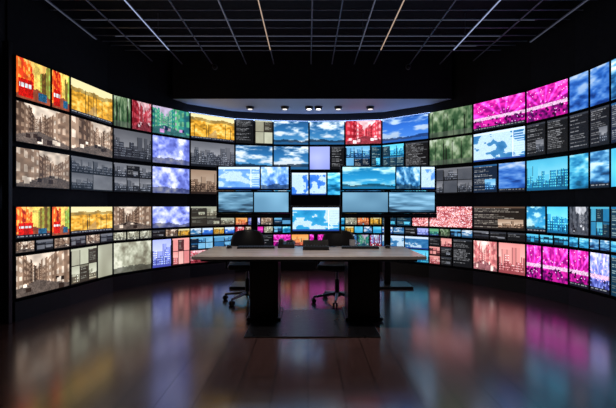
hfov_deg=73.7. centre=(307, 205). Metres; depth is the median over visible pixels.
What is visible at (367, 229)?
screen
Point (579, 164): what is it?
screen
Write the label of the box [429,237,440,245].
screen
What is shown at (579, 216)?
screen
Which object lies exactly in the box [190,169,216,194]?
screen
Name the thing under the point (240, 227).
screen
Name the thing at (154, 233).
screen
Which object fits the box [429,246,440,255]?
screen
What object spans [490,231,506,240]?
screen
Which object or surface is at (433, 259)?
screen
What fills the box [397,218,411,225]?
screen
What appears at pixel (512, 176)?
screen
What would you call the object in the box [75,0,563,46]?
ceiling
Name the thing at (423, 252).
screen
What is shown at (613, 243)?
screen
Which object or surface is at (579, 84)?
screen
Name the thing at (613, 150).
screen
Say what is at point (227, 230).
screen
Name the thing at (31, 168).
screen
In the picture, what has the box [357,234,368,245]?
screen
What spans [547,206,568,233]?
screen
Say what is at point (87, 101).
screen
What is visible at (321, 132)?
screen
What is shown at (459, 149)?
screen
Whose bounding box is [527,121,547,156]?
screen
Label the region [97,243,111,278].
screen
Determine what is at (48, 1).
grid
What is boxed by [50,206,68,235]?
screen
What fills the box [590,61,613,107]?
screen
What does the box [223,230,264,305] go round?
office chair
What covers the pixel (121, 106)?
screen
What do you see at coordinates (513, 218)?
screen
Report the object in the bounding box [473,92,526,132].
screen
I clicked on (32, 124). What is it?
screen
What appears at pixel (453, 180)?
screen
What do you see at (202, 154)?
screen
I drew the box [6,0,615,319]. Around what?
wall
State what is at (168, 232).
screen
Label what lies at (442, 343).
floor
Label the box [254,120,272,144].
screen
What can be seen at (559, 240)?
screen
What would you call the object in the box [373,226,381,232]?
screen
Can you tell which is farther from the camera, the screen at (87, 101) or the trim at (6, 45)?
the screen at (87, 101)
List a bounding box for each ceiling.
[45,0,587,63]
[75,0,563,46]
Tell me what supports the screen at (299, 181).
attached to the wall at (586, 41)
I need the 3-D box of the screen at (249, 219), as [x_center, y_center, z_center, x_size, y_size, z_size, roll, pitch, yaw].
[-1.026,0.274,7.814,0.231,0.176,0.050,0,0,-14]
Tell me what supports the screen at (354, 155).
attached to the wall at (586, 41)
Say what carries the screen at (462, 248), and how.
attached to the wall at (586, 41)
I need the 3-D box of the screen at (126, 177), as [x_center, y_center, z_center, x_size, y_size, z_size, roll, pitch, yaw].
[-2.706,-0.427,6.323,0.050,0.437,0.660,0,0,31]
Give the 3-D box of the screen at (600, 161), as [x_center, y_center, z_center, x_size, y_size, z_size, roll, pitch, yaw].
[3.410,-0.427,4.772,0.050,0.437,0.284,0,0,-6]
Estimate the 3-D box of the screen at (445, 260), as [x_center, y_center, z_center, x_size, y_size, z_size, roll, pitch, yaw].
[2.357,0.932,6.969,0.050,0.151,0.210,0,0,-41]
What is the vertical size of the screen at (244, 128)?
0.457 m
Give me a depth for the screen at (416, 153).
7.33 m
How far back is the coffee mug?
5.03 m
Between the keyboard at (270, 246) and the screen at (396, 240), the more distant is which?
the screen at (396, 240)
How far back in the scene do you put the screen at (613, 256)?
4.57 m
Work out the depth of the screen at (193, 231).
7.23 m
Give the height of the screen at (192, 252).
0.229 m
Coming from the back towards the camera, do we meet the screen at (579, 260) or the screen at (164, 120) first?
the screen at (164, 120)
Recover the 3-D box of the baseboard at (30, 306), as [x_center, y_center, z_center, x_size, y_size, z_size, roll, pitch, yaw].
[0.121,1.145,6.115,6.758,0.210,3.830,0,0,0]
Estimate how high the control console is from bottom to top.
0.100 m
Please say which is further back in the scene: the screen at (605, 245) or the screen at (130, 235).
the screen at (130, 235)
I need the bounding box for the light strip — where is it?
[191,112,429,121]
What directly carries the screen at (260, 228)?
on the screen
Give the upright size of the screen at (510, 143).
0.452 m
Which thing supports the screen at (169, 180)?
attached to the wall at (586, 41)
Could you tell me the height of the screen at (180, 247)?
0.462 m
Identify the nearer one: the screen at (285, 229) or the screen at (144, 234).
the screen at (144, 234)
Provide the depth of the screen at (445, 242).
6.94 m
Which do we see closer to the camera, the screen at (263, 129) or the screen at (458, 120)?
the screen at (458, 120)
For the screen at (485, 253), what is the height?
0.462 m
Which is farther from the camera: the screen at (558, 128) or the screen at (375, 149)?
the screen at (375, 149)
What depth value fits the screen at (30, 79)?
4.62 m
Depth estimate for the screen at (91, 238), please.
5.59 m
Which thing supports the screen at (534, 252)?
attached to the wall at (586, 41)
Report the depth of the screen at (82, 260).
5.40 m
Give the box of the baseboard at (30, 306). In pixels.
[12,262,615,321]
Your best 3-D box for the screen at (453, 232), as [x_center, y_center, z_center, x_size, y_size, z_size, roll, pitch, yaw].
[2.470,0.453,6.841,0.050,0.129,0.190,0,0,-41]
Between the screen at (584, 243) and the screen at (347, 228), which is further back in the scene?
the screen at (347, 228)
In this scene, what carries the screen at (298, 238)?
attached to the wall at (586, 41)
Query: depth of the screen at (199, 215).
7.36 m
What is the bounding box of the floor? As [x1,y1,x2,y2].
[0,271,615,407]
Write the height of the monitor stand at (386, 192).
1.868 m
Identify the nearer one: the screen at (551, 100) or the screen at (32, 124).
the screen at (32, 124)
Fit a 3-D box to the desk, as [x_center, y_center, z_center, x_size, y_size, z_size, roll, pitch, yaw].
[0.010,0.877,4.520,2.360,0.746,1.260,0,0,0]
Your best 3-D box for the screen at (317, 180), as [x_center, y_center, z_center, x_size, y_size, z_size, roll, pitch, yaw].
[0.194,-0.427,7.947,0.327,0.437,0.050,0,0,3]
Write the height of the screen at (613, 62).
0.457 m
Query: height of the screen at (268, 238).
0.229 m
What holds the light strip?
attached to the wall at (586, 41)
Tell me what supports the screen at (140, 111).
attached to the wall at (586, 41)
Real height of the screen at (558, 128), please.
0.452 m
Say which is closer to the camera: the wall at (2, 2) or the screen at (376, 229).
the wall at (2, 2)
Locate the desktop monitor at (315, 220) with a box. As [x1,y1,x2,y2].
[290,206,340,239]
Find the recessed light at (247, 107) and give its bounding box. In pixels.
[246,106,253,109]
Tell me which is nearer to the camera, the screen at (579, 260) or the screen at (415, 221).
the screen at (579, 260)
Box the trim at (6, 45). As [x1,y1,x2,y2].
[2,41,11,323]
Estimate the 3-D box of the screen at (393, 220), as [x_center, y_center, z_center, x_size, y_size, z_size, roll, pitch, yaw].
[1.533,0.274,7.705,0.290,0.176,0.050,0,0,39]
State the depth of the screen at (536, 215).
5.67 m
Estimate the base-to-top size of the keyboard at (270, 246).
0.022 m
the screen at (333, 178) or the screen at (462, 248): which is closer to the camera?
the screen at (462, 248)
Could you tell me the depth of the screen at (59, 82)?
5.01 m
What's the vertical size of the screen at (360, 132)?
0.457 m
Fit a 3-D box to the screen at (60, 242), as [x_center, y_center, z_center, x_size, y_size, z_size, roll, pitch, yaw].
[-3.051,0.453,5.060,0.050,0.129,0.246,0,0,12]
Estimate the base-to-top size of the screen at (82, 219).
0.357 m
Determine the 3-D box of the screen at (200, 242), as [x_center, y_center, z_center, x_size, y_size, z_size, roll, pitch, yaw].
[-1.903,0.657,7.322,0.425,0.229,0.050,0,0,-38]
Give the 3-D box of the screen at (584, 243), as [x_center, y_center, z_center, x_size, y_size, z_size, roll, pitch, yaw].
[3.382,0.453,5.002,0.050,0.129,0.147,0,0,-9]
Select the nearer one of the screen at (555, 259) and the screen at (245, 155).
the screen at (555, 259)
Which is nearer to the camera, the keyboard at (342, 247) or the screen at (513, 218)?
the keyboard at (342, 247)
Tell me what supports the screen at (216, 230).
on the screen at (221, 240)
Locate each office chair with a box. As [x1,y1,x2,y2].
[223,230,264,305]
[311,230,354,307]
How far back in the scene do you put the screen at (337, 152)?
7.91 m
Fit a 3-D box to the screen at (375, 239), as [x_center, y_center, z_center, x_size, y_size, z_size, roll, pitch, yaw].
[1.289,0.657,7.825,0.224,0.229,0.050,0,0,10]
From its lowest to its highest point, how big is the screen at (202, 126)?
0.457 m
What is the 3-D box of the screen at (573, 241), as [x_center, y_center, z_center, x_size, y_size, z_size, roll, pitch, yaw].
[3.357,0.453,5.157,0.050,0.129,0.147,0,0,-9]
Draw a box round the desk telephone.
[278,238,294,247]
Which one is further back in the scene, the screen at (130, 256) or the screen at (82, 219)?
the screen at (130, 256)
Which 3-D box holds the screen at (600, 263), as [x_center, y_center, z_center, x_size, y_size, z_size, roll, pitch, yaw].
[3.410,0.775,4.772,0.050,0.462,0.284,0,0,-6]
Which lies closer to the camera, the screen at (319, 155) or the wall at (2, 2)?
the wall at (2, 2)
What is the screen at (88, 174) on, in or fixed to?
attached to the wall at (586, 41)
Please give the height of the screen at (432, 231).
0.129 m
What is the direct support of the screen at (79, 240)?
attached to the wall at (586, 41)
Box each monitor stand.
[216,166,290,288]
[340,166,436,288]
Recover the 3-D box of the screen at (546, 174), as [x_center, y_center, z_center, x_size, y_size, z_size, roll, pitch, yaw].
[3.239,-0.427,5.553,0.050,0.437,0.646,0,0,-18]
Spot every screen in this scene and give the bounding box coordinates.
[12,55,49,106]
[12,100,68,150]
[12,146,68,188]
[12,206,49,238]
[12,240,34,253]
[12,249,68,298]
[35,238,52,250]
[48,69,68,112]
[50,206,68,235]
[53,237,69,248]
[67,77,111,125]
[67,155,111,191]
[69,115,111,157]
[69,206,111,234]
[69,235,84,246]
[69,245,96,285]
[85,234,99,244]
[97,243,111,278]
[99,232,112,242]
[111,95,130,128]
[111,128,150,162]
[112,162,150,192]
[112,206,150,230]
[112,240,150,274]
[113,232,125,240]
[125,231,138,239]
[131,99,150,132]
[139,230,150,238]
[151,104,189,138]
[151,135,189,165]
[151,166,189,193]
[151,206,189,227]
[151,229,164,237]
[151,238,170,267]
[165,229,177,236]
[171,237,189,265]
[178,228,189,235]
[189,112,233,142]
[190,140,233,167]
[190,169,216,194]
[190,206,233,226]
[190,228,201,235]
[190,236,212,249]
[190,249,207,263]
[202,227,212,234]
[213,227,223,234]
[213,235,232,246]
[224,227,234,233]
[235,119,253,143]
[235,145,272,165]
[235,218,247,224]
[235,226,243,231]
[248,218,259,224]
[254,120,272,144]
[258,226,262,232]
[260,218,272,224]
[263,234,272,245]
[264,226,272,232]
[273,218,289,224]
[273,226,281,232]
[273,234,290,245]
[274,121,308,144]
[274,146,308,169]
[282,226,289,232]
[291,172,308,194]
[291,234,308,245]
[309,234,323,239]
[310,121,343,144]
[310,146,329,169]
[310,172,325,194]
[327,172,339,194]
[331,146,343,169]
[345,120,380,144]
[345,146,369,165]
[345,218,356,224]
[345,226,353,232]
[354,226,362,232]
[357,218,368,224]
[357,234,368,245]
[364,226,371,232]
[370,218,381,224]
[370,234,381,245]
[371,145,380,165]
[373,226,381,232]
[382,113,428,143]
[382,143,404,165]
[382,218,396,225]
[382,235,404,246]
[393,227,404,233]
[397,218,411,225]
[405,140,428,165]
[405,227,416,234]
[405,236,428,249]
[410,249,428,262]
[412,218,428,226]
[417,228,428,234]
[429,104,472,138]
[429,134,473,165]
[429,206,472,227]
[429,228,440,235]
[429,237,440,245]
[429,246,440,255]
[429,255,440,264]
[436,166,472,193]
[440,229,449,236]
[441,238,452,246]
[441,247,452,256]
[441,256,452,265]
[450,229,461,236]
[453,238,472,268]
[462,230,472,237]
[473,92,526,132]
[473,125,526,162]
[473,163,497,192]
[473,206,526,230]
[473,230,489,238]
[473,240,497,271]
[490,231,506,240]
[498,161,526,191]
[498,242,526,275]
[507,232,525,241]
[526,233,539,243]
[527,78,570,122]
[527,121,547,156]
[527,155,568,190]
[527,206,546,232]
[527,244,542,279]
[540,234,553,244]
[543,246,570,284]
[547,116,569,153]
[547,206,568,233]
[554,235,568,246]
[569,70,591,112]
[569,110,589,150]
[569,152,589,189]
[569,206,589,235]
[569,236,578,247]
[569,249,589,289]
[579,237,589,248]
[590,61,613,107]
[590,104,610,147]
[590,149,612,188]
[590,206,610,237]
[590,238,599,249]
[590,251,610,294]
[600,239,613,251]
[611,58,615,100]
[611,102,615,143]
[611,148,615,186]
[611,206,615,238]
[611,241,615,252]
[611,254,615,296]
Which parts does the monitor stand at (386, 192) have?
rail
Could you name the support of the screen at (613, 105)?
attached to the wall at (586, 41)
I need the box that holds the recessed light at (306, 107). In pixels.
[305,106,312,109]
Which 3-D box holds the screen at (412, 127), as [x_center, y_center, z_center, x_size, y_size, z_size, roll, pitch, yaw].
[1.776,-1.407,7.510,0.907,0.457,0.050,0,0,39]
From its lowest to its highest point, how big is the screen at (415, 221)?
0.357 m
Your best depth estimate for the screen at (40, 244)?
4.79 m
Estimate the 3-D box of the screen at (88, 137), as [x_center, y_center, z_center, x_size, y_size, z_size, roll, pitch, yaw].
[-2.955,-0.925,5.604,0.050,0.452,0.834,0,0,9]
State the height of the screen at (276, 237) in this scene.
0.229 m
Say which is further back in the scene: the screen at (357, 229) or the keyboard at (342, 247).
the screen at (357, 229)
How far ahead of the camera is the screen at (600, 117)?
4.75 m
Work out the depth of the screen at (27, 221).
4.62 m
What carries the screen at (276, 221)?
attached to the wall at (586, 41)
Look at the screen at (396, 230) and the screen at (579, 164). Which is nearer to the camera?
the screen at (579, 164)
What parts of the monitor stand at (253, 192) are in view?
rail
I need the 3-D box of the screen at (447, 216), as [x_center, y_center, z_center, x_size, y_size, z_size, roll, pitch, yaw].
[2.404,0.182,6.917,0.050,0.357,0.783,0,0,-41]
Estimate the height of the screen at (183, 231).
0.129 m
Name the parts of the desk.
under frame, plate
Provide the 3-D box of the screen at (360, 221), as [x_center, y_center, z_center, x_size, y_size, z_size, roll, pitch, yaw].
[1.059,0.274,7.865,0.224,0.176,0.050,0,0,10]
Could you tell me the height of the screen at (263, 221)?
0.176 m
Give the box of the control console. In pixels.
[303,240,328,249]
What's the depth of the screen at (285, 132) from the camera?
7.91 m
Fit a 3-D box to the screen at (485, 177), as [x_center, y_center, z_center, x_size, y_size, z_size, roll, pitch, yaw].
[2.786,-0.427,6.428,0.050,0.437,0.418,0,0,-32]
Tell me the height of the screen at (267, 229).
0.129 m
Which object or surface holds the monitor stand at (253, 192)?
on the floor
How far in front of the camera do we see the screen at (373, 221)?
7.80 m
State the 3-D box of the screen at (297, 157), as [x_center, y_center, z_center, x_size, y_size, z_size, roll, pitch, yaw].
[-0.327,-0.925,7.930,0.674,0.452,0.050,0,0,-4]
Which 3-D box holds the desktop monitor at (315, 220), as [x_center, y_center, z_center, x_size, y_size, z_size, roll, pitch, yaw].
[0.095,0.251,4.990,0.615,0.506,0.180,0,0,0]
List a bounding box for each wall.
[0,0,5,322]
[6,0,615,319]
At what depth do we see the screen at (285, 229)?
7.90 m
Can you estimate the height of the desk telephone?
0.099 m
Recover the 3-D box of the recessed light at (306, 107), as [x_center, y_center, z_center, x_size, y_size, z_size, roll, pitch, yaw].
[0.020,-1.775,7.450,0.150,0.050,0.150,0,0,0]
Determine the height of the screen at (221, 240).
0.229 m
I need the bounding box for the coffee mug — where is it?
[349,239,357,245]
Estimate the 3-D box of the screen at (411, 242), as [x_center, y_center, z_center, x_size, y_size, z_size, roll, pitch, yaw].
[1.956,0.657,7.364,0.452,0.229,0.050,0,0,39]
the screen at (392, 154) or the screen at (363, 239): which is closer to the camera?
the screen at (392, 154)
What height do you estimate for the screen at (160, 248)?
0.462 m
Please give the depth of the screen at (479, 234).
6.47 m
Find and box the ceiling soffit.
[172,46,451,113]
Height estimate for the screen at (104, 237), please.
0.129 m
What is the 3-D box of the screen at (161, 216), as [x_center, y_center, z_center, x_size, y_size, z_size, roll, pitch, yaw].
[-2.305,0.182,6.901,0.051,0.357,0.708,0,0,38]
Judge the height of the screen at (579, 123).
0.452 m
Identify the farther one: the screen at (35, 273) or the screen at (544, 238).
the screen at (544, 238)
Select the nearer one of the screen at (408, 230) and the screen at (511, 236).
the screen at (511, 236)
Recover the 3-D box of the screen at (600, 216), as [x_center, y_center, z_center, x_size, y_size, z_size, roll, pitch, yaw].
[3.410,0.182,4.772,0.050,0.357,0.284,0,0,-6]
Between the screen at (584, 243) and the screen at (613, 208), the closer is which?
the screen at (613, 208)
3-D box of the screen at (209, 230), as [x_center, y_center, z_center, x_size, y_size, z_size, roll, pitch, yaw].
[-1.817,0.453,7.389,0.208,0.129,0.050,0,0,-38]
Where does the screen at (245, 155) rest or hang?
attached to the wall at (586, 41)
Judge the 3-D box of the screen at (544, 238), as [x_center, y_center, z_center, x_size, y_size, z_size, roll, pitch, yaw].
[3.239,0.453,5.553,0.050,0.129,0.211,0,0,-18]
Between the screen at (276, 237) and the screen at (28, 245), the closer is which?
the screen at (28, 245)
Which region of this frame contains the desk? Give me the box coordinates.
[191,246,426,337]
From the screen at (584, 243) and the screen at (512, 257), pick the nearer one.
the screen at (584, 243)
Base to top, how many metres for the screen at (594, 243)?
0.129 m
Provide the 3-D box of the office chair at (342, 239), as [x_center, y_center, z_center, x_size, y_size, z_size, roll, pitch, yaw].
[0.380,0.791,5.355,0.662,0.918,0.669,0,0,9]
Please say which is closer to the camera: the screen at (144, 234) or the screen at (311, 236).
the screen at (144, 234)
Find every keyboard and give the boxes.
[237,245,274,248]
[341,246,378,248]
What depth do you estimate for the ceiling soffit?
6.90 m
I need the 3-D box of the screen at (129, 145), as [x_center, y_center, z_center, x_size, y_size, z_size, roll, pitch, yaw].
[-2.706,-0.925,6.323,0.050,0.452,0.660,0,0,31]
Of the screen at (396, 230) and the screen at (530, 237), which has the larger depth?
the screen at (396, 230)
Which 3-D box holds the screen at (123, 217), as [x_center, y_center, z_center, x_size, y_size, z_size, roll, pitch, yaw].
[-2.706,0.182,6.323,0.050,0.357,0.660,0,0,31]
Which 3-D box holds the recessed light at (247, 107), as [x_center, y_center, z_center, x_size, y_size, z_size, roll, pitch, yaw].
[-1.050,-1.775,7.450,0.150,0.050,0.150,0,0,0]
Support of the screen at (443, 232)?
on the screen at (445, 242)
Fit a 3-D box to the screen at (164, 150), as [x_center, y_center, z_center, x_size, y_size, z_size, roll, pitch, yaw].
[-2.305,-0.925,6.901,0.051,0.452,0.708,0,0,38]

